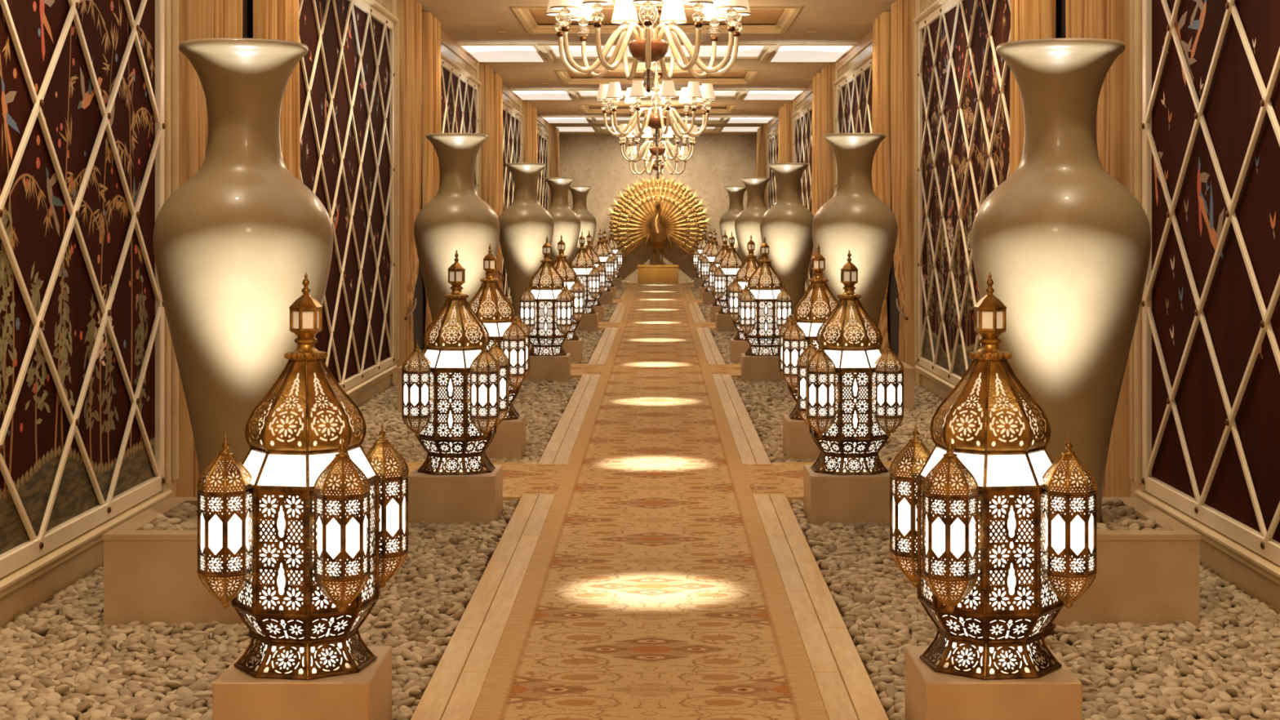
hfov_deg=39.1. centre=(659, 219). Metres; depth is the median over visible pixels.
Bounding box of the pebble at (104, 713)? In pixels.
[98,710,107,718]
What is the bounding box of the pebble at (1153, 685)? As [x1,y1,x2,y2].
[1147,683,1159,688]
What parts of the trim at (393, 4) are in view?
moulding, moulding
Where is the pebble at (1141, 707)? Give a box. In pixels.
[1136,706,1148,709]
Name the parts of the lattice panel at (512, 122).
frame rail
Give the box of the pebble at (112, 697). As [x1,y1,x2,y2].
[103,694,117,700]
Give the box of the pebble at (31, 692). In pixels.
[26,690,35,697]
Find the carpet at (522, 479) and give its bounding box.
[404,464,566,495]
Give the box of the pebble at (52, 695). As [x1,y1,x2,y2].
[46,692,61,699]
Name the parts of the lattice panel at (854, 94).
frame rail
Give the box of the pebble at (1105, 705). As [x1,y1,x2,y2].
[1097,703,1109,711]
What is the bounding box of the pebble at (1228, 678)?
[1225,676,1241,682]
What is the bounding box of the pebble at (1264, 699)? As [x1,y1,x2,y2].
[1257,697,1274,701]
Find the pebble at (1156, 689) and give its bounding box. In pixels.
[1149,687,1161,695]
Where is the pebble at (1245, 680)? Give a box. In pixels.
[1243,678,1256,684]
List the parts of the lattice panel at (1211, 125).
frame rail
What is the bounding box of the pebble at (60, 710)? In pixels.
[55,707,62,713]
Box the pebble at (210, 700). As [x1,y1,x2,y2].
[204,697,213,706]
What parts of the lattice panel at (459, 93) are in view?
frame rail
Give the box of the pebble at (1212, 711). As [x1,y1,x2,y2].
[1208,709,1220,714]
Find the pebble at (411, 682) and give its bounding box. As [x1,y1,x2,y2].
[403,680,416,688]
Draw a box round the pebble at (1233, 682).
[1226,679,1243,686]
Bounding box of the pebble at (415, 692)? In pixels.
[408,688,422,696]
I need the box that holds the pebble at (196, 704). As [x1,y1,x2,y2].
[192,702,202,709]
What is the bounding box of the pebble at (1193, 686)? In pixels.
[1191,684,1209,688]
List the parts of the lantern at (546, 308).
turret glass, pierced panel, bowl panel, panel, roof glass, dome panel, roof glass, pierced panel, bowl panel, dome panel, panel, cupola glass, cupola frame, glass, frame, dome panel, roof glass, panel, bowl panel, pierced panel, turret glass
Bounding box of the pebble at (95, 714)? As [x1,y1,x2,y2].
[89,710,101,719]
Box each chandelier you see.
[546,0,751,92]
[595,9,715,146]
[616,72,699,168]
[626,106,688,180]
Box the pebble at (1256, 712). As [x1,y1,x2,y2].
[1251,707,1265,718]
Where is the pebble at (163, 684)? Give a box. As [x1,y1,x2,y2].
[157,680,168,687]
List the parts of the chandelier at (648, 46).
shade trim, lamp shade, shade trim, lamp shade, shade trim, lamp shade, arm, shade trim, lamp shade, arm, arm, arm, shade trim, lamp shade, arm, shade trim, lamp shade, arm, stem, arm, shade trim, lamp shade, arm, arm, arm, shade trim, lamp shade, arm, shade trim, lamp shade, lamp shade, shade trim, shade trim, lamp shade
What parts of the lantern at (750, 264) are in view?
turret glass, bowl panel, panel, roof glass, dome panel, frame, dome panel, cupola frame, cupola glass, dome panel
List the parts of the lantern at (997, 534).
turret glass, turret knob, pierced panel, pierced panel, roof glass, bowl panel, panel, panel, turret knob, turret glass, dome panel, dome panel, pierced panel, bowl panel, panel, dome panel, roof glass, cupola glass, frame, cupola frame, glass, dome panel, panel, bowl panel, roof glass, pierced panel, dome panel, dome panel, roof glass, panel, bowl panel, panel, pierced panel, turret knob, turret glass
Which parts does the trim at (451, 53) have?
moulding, moulding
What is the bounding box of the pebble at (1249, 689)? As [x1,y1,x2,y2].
[1243,687,1257,694]
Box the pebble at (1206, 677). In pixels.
[1202,674,1213,682]
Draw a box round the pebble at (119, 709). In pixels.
[111,707,124,714]
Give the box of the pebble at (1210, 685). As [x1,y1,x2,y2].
[1201,681,1213,688]
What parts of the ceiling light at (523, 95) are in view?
diffuser frame, diffuser frame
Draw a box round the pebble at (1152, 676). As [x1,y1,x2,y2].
[1144,673,1163,679]
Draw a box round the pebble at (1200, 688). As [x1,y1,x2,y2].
[1193,684,1206,693]
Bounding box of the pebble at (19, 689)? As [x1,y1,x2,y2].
[14,687,24,692]
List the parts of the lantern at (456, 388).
turret glass, pierced panel, bowl panel, panel, roof glass, dome panel, pierced panel, bowl panel, roof glass, panel, dome panel, glass, cupola glass, frame, cupola frame, dome panel, roof glass, panel, dome panel, bowl panel, pierced panel, turret glass, panel, turret glass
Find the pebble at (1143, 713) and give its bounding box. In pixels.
[1134,710,1148,716]
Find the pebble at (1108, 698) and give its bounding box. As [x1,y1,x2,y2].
[1103,693,1119,703]
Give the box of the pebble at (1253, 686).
[1241,685,1254,693]
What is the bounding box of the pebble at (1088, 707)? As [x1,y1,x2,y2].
[1084,705,1098,714]
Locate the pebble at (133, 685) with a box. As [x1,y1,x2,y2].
[126,683,142,689]
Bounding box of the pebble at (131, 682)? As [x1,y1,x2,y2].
[125,680,138,685]
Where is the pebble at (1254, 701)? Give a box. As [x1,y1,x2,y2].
[1249,698,1262,706]
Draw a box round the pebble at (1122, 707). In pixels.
[1106,704,1125,712]
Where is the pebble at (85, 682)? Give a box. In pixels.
[80,680,93,684]
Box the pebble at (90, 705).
[75,702,92,710]
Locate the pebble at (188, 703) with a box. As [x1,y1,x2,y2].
[178,699,193,707]
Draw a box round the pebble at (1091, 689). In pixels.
[1084,686,1097,691]
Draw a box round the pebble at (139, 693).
[134,690,146,697]
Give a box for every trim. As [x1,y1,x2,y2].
[163,0,178,497]
[364,0,399,22]
[390,0,399,386]
[400,374,600,464]
[404,493,555,719]
[440,30,481,84]
[475,62,480,197]
[502,83,524,117]
[520,99,523,162]
[537,113,550,137]
[546,123,549,208]
[570,327,618,364]
[608,302,627,322]
[619,286,634,299]
[681,286,695,299]
[687,302,706,322]
[695,327,741,364]
[711,374,893,464]
[752,493,888,719]
[765,113,778,137]
[766,123,768,208]
[791,84,812,117]
[792,99,795,162]
[832,30,872,84]
[834,61,839,193]
[913,0,947,22]
[914,0,922,386]
[1128,0,1143,497]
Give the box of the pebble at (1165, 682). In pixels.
[1160,680,1170,684]
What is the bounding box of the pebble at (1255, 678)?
[1250,676,1261,680]
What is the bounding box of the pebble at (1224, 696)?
[1218,690,1232,702]
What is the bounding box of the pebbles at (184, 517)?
[142,502,200,530]
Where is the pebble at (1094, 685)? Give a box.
[1089,683,1097,688]
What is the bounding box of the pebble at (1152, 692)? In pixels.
[1145,689,1158,697]
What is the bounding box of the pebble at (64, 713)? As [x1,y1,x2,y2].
[57,711,66,715]
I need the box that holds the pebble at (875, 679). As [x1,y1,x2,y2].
[870,676,883,684]
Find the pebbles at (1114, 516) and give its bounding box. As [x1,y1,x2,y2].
[1093,497,1173,530]
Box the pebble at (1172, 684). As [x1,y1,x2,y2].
[1166,680,1179,687]
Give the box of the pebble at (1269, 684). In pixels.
[1257,681,1271,687]
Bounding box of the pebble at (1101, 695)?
[1096,692,1107,698]
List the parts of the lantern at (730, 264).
turret glass, pierced panel, bowl panel, panel, roof glass, dome panel, glass, frame, dome panel, roof glass, pierced panel, dome panel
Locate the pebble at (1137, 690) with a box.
[1133,688,1145,693]
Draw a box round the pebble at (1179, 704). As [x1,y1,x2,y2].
[1173,698,1185,708]
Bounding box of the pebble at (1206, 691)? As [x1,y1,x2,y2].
[1200,688,1209,694]
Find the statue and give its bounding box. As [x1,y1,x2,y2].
[606,175,710,265]
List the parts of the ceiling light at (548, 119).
diffuser frame, diffuser frame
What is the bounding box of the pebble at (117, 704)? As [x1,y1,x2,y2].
[106,700,125,708]
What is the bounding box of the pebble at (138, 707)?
[134,703,144,711]
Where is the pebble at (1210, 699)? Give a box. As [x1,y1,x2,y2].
[1201,695,1215,702]
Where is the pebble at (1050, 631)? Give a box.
[1043,622,1056,638]
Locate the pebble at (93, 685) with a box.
[86,683,100,688]
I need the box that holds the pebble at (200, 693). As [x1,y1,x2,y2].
[193,691,213,697]
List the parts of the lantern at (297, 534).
turret knob, turret glass, pierced panel, panel, bowl panel, panel, roof glass, dome panel, dome panel, pierced panel, roof glass, bowl panel, panel, dome panel, frame, glass, cupola glass, cupola frame, roof glass, dome panel, panel, bowl panel, pierced panel, turret knob, turret glass, dome panel, dome panel, panel, panel, bowl panel, roof glass, pierced panel, pierced panel, turret knob, turret glass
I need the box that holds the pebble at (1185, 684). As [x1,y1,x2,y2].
[1181,680,1200,688]
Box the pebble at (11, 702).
[6,697,23,710]
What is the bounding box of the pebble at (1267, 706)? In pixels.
[1261,701,1275,711]
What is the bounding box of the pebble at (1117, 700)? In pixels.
[1114,697,1128,704]
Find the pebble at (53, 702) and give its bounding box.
[45,698,61,706]
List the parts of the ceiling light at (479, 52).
diffuser frame, diffuser frame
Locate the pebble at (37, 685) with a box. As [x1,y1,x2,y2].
[31,681,46,689]
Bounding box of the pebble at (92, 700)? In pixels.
[83,697,97,703]
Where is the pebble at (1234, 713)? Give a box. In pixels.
[1229,707,1240,719]
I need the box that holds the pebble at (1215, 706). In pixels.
[1212,703,1225,710]
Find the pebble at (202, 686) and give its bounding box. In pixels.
[187,681,208,691]
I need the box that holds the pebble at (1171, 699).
[1166,695,1182,702]
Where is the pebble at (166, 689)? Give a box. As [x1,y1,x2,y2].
[162,686,172,695]
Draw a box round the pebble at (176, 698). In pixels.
[173,696,184,701]
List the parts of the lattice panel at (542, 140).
frame rail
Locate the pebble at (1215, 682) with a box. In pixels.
[1210,680,1219,688]
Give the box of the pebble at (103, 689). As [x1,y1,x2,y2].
[99,686,111,691]
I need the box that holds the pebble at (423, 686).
[412,680,426,691]
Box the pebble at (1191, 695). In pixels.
[1182,689,1203,700]
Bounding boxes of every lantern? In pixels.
[196,272,408,680]
[401,249,509,475]
[468,243,529,420]
[520,236,573,355]
[551,234,585,340]
[569,232,599,314]
[585,230,605,306]
[593,228,613,291]
[601,228,617,287]
[607,227,622,278]
[693,226,708,278]
[697,227,713,287]
[700,228,720,291]
[708,230,728,306]
[713,231,743,314]
[727,235,759,340]
[737,236,791,355]
[778,243,838,420]
[796,248,903,475]
[889,271,1097,679]
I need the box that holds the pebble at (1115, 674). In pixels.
[1112,671,1124,679]
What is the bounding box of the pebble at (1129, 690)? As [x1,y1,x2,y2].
[1119,687,1133,693]
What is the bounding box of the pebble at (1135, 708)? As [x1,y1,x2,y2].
[1124,706,1141,714]
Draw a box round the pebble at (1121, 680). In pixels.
[1106,677,1124,684]
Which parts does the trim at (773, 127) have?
moulding, moulding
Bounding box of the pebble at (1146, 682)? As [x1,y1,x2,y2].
[1138,680,1151,685]
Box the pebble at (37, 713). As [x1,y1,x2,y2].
[35,710,45,717]
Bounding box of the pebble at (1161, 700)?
[1155,695,1170,706]
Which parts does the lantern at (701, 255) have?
frame, dome panel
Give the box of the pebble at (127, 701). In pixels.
[122,699,137,704]
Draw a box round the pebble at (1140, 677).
[1137,675,1145,680]
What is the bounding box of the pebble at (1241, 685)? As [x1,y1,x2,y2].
[1236,681,1248,688]
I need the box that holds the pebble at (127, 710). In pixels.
[123,706,134,717]
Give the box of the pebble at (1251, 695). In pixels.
[1249,693,1257,698]
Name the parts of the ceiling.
moulding, panel, moulding, moulding, panel, panel, moulding, moulding, moulding, moulding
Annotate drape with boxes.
[242,0,253,38]
[413,148,422,351]
[889,203,899,358]
[1055,0,1066,38]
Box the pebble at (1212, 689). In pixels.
[1207,688,1221,693]
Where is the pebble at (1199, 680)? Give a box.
[1194,678,1204,683]
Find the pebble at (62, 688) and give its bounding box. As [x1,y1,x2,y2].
[53,684,69,696]
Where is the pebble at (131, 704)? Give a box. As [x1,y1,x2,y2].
[127,702,141,706]
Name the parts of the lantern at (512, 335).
dome panel, dome panel, roof glass, cupola glass, cupola frame, pierced panel, frame, glass, dome panel, roof glass, pierced panel, panel, bowl panel, turret glass, panel, turret glass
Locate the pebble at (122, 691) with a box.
[119,688,133,696]
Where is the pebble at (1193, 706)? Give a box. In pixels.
[1184,702,1208,712]
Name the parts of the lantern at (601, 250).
dome panel, frame, dome panel, turret glass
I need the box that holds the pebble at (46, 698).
[40,696,52,701]
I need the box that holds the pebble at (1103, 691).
[1098,689,1113,693]
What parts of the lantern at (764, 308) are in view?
turret glass, pierced panel, bowl panel, panel, roof glass, dome panel, frame, glass, cupola frame, cupola glass, dome panel, panel, roof glass, pierced panel, bowl panel, dome panel, bowl panel, panel, roof glass, pierced panel, turret glass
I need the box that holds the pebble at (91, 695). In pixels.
[84,694,96,697]
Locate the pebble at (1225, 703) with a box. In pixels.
[1218,701,1231,706]
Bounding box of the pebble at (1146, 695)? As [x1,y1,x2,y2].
[1144,693,1155,697]
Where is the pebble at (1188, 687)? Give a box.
[1186,686,1195,690]
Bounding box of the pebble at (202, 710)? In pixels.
[191,706,208,714]
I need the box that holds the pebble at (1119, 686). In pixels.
[1115,682,1132,690]
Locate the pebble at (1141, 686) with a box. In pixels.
[1133,683,1149,691]
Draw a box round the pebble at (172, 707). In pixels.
[168,700,177,711]
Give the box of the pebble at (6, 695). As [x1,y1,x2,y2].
[0,693,15,699]
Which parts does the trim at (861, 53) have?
moulding, moulding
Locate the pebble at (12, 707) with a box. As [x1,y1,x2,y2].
[11,701,20,710]
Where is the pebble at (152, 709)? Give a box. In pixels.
[143,706,159,714]
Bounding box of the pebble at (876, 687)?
[874,684,879,692]
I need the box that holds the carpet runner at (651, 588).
[471,283,828,719]
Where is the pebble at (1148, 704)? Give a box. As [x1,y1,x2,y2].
[1141,701,1155,709]
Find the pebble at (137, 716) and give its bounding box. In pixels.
[130,713,149,719]
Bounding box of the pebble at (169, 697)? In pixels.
[160,693,178,702]
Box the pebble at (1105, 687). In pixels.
[1099,685,1114,693]
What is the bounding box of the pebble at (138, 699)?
[131,696,143,702]
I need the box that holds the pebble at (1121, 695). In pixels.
[1116,693,1124,698]
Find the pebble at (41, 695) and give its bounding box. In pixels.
[37,693,47,697]
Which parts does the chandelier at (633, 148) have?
lamp shade, lamp shade, arm, arm, arm, arm, lamp shade, arm, arm, arm, arm, lamp shade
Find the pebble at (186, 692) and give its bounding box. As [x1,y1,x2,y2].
[175,687,194,698]
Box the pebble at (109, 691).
[103,688,118,695]
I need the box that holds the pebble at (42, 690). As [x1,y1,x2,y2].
[35,688,48,693]
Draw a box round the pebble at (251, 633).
[246,626,253,637]
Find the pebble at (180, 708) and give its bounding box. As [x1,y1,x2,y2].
[174,706,186,711]
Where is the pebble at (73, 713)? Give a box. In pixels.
[66,709,79,719]
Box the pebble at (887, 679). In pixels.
[880,675,895,683]
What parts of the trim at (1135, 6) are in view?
moulding, moulding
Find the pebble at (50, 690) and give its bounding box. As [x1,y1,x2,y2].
[46,688,54,693]
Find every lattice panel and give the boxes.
[0,0,165,578]
[298,0,395,394]
[440,57,478,195]
[502,103,522,301]
[537,129,548,209]
[767,128,778,209]
[793,103,812,294]
[835,57,872,188]
[917,0,1010,387]
[1141,0,1279,565]
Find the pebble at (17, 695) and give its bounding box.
[6,692,22,697]
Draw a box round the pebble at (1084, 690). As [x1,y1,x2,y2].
[1082,687,1090,693]
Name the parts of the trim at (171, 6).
moulding, moulding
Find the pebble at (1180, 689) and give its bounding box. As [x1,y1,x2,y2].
[1169,686,1187,694]
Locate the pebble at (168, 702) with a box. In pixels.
[165,701,171,710]
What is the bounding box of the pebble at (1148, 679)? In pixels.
[1142,677,1153,683]
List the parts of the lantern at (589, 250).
dome panel, frame, dome panel, turret glass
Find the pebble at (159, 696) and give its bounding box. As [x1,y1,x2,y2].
[155,693,165,700]
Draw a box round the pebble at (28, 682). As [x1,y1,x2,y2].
[22,678,35,685]
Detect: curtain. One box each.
[176,0,242,497]
[253,0,300,181]
[396,0,422,383]
[421,11,441,346]
[479,62,493,208]
[493,72,503,289]
[522,100,531,162]
[531,106,537,198]
[548,123,555,206]
[555,127,559,177]
[756,127,760,177]
[760,123,767,208]
[777,106,783,163]
[783,100,793,162]
[810,72,822,279]
[821,62,835,205]
[871,11,891,351]
[890,0,915,382]
[1009,0,1056,176]
[1065,0,1130,497]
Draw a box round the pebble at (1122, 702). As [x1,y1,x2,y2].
[1117,701,1129,706]
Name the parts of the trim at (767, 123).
moulding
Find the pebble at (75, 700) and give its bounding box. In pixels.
[70,697,81,704]
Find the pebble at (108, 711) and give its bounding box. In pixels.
[104,709,111,714]
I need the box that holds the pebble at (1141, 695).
[1133,692,1146,698]
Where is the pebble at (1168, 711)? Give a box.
[1162,708,1176,719]
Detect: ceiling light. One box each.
[457,44,855,62]
[510,89,804,100]
[541,116,774,123]
[555,126,760,132]
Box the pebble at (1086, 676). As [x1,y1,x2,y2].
[1080,674,1092,680]
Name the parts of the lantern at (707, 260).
turret glass, dome panel, frame, dome panel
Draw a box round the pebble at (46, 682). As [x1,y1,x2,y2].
[40,678,57,688]
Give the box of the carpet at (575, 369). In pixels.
[570,364,604,374]
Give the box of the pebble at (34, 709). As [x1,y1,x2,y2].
[27,706,44,718]
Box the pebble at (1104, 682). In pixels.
[1097,680,1109,688]
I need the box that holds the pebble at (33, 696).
[23,693,38,702]
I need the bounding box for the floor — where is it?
[56,335,1266,719]
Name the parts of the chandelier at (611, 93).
shade trim, lamp shade, lamp shade, arm, arm, lamp shade, arm, lamp shade, arm, arm, lamp shade, stem, arm, lamp shade, arm, shade trim, lamp shade, arm, arm, lamp shade, arm, arm, lamp shade, lamp shade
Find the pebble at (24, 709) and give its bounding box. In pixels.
[13,706,31,715]
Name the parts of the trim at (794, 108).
moulding, post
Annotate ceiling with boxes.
[416,0,896,134]
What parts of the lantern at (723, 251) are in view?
turret glass, frame, dome panel, dome panel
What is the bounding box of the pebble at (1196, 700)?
[1191,698,1206,704]
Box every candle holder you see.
[554,13,562,31]
[558,7,571,26]
[577,18,589,36]
[590,2,604,22]
[600,99,608,110]
[608,102,613,111]
[610,97,617,108]
[618,21,630,36]
[621,136,626,142]
[627,137,632,144]
[628,102,635,113]
[634,97,641,107]
[640,0,654,20]
[664,96,671,107]
[668,21,678,36]
[675,135,679,142]
[681,137,686,144]
[683,102,689,113]
[688,136,693,142]
[689,97,697,108]
[691,2,705,22]
[700,101,706,111]
[703,99,711,110]
[707,18,720,36]
[724,7,737,26]
[733,13,742,31]
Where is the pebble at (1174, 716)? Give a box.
[1168,712,1180,719]
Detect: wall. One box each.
[422,133,559,349]
[560,134,756,283]
[887,279,889,344]
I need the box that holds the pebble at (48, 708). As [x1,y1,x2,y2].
[44,705,58,711]
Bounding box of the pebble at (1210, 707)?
[1205,704,1213,710]
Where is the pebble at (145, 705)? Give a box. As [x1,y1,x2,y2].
[143,704,155,707]
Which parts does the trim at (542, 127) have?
moulding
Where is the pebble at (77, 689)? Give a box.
[74,684,90,693]
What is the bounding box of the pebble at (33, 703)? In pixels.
[29,699,44,709]
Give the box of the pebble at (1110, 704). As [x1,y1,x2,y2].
[1106,702,1116,706]
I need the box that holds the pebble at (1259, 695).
[1250,693,1263,700]
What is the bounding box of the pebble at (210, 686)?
[192,680,213,690]
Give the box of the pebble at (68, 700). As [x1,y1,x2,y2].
[62,698,71,702]
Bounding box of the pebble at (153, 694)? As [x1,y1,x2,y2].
[141,691,163,699]
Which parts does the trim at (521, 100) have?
post, moulding, moulding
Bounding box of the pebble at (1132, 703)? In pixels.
[1128,700,1143,706]
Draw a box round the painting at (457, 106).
[440,89,474,133]
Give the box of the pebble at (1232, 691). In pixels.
[1225,687,1237,697]
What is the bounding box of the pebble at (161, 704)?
[154,700,167,708]
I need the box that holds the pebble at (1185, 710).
[1179,706,1196,718]
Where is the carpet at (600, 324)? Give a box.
[598,322,620,327]
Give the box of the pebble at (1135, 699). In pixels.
[1128,697,1142,702]
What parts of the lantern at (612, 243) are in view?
dome panel, frame, dome panel, turret glass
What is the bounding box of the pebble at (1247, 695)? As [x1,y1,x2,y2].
[1244,690,1257,697]
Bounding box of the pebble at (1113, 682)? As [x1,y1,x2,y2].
[1108,677,1119,687]
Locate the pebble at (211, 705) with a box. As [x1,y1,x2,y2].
[207,703,213,709]
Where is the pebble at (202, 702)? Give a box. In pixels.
[188,699,205,709]
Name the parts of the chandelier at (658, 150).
lamp shade, arm, lamp shade, arm, arm, arm, lamp shade, arm, lamp shade, lamp shade, arm, arm, lamp shade, arm, arm, arm, lamp shade, arm, lamp shade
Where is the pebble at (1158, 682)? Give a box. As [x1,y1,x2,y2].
[1152,678,1165,685]
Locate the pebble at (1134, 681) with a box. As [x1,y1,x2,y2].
[1131,679,1139,683]
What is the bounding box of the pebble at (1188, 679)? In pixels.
[1186,678,1196,681]
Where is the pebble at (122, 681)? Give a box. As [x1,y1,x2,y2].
[115,678,126,684]
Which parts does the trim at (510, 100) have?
moulding, moulding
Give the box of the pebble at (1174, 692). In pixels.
[1167,689,1181,696]
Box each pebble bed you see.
[0,497,518,719]
[350,377,580,462]
[529,328,604,364]
[599,302,617,322]
[613,287,625,299]
[621,280,630,284]
[685,280,693,284]
[690,287,699,299]
[697,302,715,322]
[710,328,777,364]
[732,377,951,462]
[791,498,1279,719]
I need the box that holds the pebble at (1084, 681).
[1080,677,1093,685]
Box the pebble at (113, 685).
[103,682,123,690]
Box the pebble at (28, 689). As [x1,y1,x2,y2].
[19,687,37,691]
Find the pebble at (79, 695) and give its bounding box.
[69,693,84,699]
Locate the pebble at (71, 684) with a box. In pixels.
[65,681,77,688]
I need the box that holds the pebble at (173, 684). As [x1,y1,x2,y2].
[165,680,182,688]
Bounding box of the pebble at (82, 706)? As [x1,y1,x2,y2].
[75,700,89,711]
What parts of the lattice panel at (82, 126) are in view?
frame rail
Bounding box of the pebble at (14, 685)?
[8,680,22,690]
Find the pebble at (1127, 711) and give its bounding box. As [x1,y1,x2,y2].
[1120,708,1133,714]
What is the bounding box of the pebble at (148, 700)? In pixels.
[138,696,155,704]
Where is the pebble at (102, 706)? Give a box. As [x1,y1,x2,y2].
[97,703,108,710]
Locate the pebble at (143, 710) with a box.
[132,706,150,715]
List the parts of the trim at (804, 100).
moulding, moulding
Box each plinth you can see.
[102,497,249,630]
[213,645,391,719]
[397,365,404,409]
[408,464,502,526]
[482,414,525,459]
[523,353,570,382]
[560,338,582,363]
[574,312,598,332]
[591,305,604,322]
[598,290,613,305]
[608,286,616,298]
[612,277,621,288]
[637,264,679,283]
[693,277,704,288]
[698,286,706,299]
[702,290,715,304]
[710,305,721,321]
[715,312,737,331]
[729,338,751,364]
[741,353,785,382]
[782,414,822,460]
[803,464,893,525]
[898,360,914,410]
[905,645,1082,719]
[1047,497,1200,626]
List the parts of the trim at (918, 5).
moulding, moulding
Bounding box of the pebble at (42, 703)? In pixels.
[39,701,46,706]
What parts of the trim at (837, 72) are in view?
moulding, post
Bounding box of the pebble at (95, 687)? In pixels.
[89,686,103,690]
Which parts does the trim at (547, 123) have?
moulding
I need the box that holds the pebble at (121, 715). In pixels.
[110,711,126,719]
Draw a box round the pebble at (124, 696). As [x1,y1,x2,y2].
[118,694,131,699]
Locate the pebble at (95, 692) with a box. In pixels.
[88,689,104,697]
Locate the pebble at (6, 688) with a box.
[0,683,11,693]
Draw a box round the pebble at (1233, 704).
[1230,702,1243,706]
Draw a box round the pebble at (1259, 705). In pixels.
[1251,702,1265,711]
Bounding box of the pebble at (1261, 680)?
[1255,677,1270,684]
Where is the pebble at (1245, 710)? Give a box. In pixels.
[1238,706,1252,715]
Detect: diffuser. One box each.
[461,45,543,62]
[512,90,571,99]
[543,117,588,123]
[550,45,763,56]
[555,126,594,131]
[578,90,736,95]
[595,117,720,119]
[601,127,714,128]
[721,126,760,131]
[727,117,772,123]
[744,90,802,99]
[770,45,852,62]
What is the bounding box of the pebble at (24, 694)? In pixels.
[17,690,28,698]
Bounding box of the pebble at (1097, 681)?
[1093,676,1106,684]
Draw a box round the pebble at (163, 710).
[158,707,170,714]
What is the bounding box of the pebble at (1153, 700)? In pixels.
[1144,695,1158,707]
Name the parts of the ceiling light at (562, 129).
diffuser frame, diffuser frame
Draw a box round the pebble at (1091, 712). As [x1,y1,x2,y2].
[1083,709,1094,715]
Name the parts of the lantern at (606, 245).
frame, dome panel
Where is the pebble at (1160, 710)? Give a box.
[1150,706,1166,715]
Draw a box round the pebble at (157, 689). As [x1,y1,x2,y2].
[152,685,164,693]
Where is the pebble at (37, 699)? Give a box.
[33,697,45,702]
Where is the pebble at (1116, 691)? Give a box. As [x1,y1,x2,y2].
[1111,687,1119,693]
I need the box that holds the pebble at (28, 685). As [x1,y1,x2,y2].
[21,684,31,688]
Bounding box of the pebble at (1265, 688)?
[1261,684,1275,694]
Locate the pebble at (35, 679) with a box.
[34,678,41,682]
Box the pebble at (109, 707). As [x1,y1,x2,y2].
[102,705,115,711]
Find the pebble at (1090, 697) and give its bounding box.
[1084,693,1096,701]
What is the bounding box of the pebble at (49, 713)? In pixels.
[42,710,58,717]
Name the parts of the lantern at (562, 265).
dome panel, cupola glass, dome panel, cupola frame, frame, dome panel, roof glass, panel, bowl panel, turret glass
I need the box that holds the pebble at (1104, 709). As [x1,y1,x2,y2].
[1098,706,1107,712]
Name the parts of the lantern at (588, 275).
dome panel, roof glass, pierced panel, dome panel, frame, glass, dome panel, roof glass, panel, bowl panel, pierced panel, turret glass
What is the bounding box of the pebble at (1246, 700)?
[1239,697,1251,704]
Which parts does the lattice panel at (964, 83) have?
frame rail, frame rail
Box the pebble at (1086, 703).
[1082,701,1093,711]
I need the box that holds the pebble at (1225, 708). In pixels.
[1217,705,1231,714]
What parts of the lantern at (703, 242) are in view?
dome panel, dome panel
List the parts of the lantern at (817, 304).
turret glass, turret glass, bowl panel, panel, pierced panel, roof glass, dome panel, glass, frame, pierced panel, roof glass, cupola glass, cupola frame, dome panel, dome panel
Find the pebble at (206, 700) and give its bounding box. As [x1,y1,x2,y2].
[192,697,208,703]
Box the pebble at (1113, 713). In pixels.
[1104,706,1120,719]
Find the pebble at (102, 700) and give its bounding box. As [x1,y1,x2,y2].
[95,697,110,704]
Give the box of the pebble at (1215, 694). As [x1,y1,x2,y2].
[1206,691,1219,698]
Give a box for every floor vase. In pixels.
[153,38,333,481]
[413,133,499,327]
[498,162,554,315]
[544,177,580,264]
[568,186,596,255]
[719,186,746,263]
[734,177,770,263]
[760,162,813,314]
[811,133,897,327]
[971,38,1151,524]
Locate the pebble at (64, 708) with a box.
[60,704,76,711]
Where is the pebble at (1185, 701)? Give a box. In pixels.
[1182,699,1195,705]
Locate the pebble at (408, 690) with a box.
[404,685,421,693]
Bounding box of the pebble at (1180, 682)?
[1172,679,1182,686]
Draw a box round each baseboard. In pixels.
[0,488,172,627]
[338,364,397,412]
[915,364,959,404]
[1134,488,1279,613]
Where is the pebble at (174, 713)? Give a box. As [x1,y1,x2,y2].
[167,711,180,717]
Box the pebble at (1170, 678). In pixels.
[1163,675,1174,681]
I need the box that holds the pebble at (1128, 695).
[1120,691,1135,699]
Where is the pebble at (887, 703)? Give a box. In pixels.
[881,697,893,709]
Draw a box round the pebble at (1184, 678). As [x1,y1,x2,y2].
[1176,676,1195,681]
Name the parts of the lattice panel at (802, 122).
frame rail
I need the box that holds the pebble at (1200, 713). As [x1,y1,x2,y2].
[1194,708,1208,717]
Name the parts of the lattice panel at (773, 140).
frame rail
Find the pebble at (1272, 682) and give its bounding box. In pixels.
[1269,679,1275,688]
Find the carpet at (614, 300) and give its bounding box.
[613,299,629,302]
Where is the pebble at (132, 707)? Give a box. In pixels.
[124,705,135,711]
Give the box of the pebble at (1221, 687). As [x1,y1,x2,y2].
[1213,684,1227,691]
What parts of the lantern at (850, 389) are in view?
turret glass, panel, turret glass, pierced panel, dome panel, bowl panel, panel, roof glass, dome panel, glass, frame, cupola frame, cupola glass, dome panel, panel, roof glass, pierced panel, bowl panel, dome panel, dome panel, roof glass, panel, bowl panel, pierced panel, turret glass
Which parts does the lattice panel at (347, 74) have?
frame rail, frame rail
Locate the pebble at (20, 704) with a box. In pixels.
[13,702,31,706]
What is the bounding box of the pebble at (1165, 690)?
[1160,686,1173,694]
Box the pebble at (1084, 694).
[1082,692,1090,701]
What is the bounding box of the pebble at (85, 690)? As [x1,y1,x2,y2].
[78,686,90,696]
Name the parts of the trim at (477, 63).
post, moulding, moulding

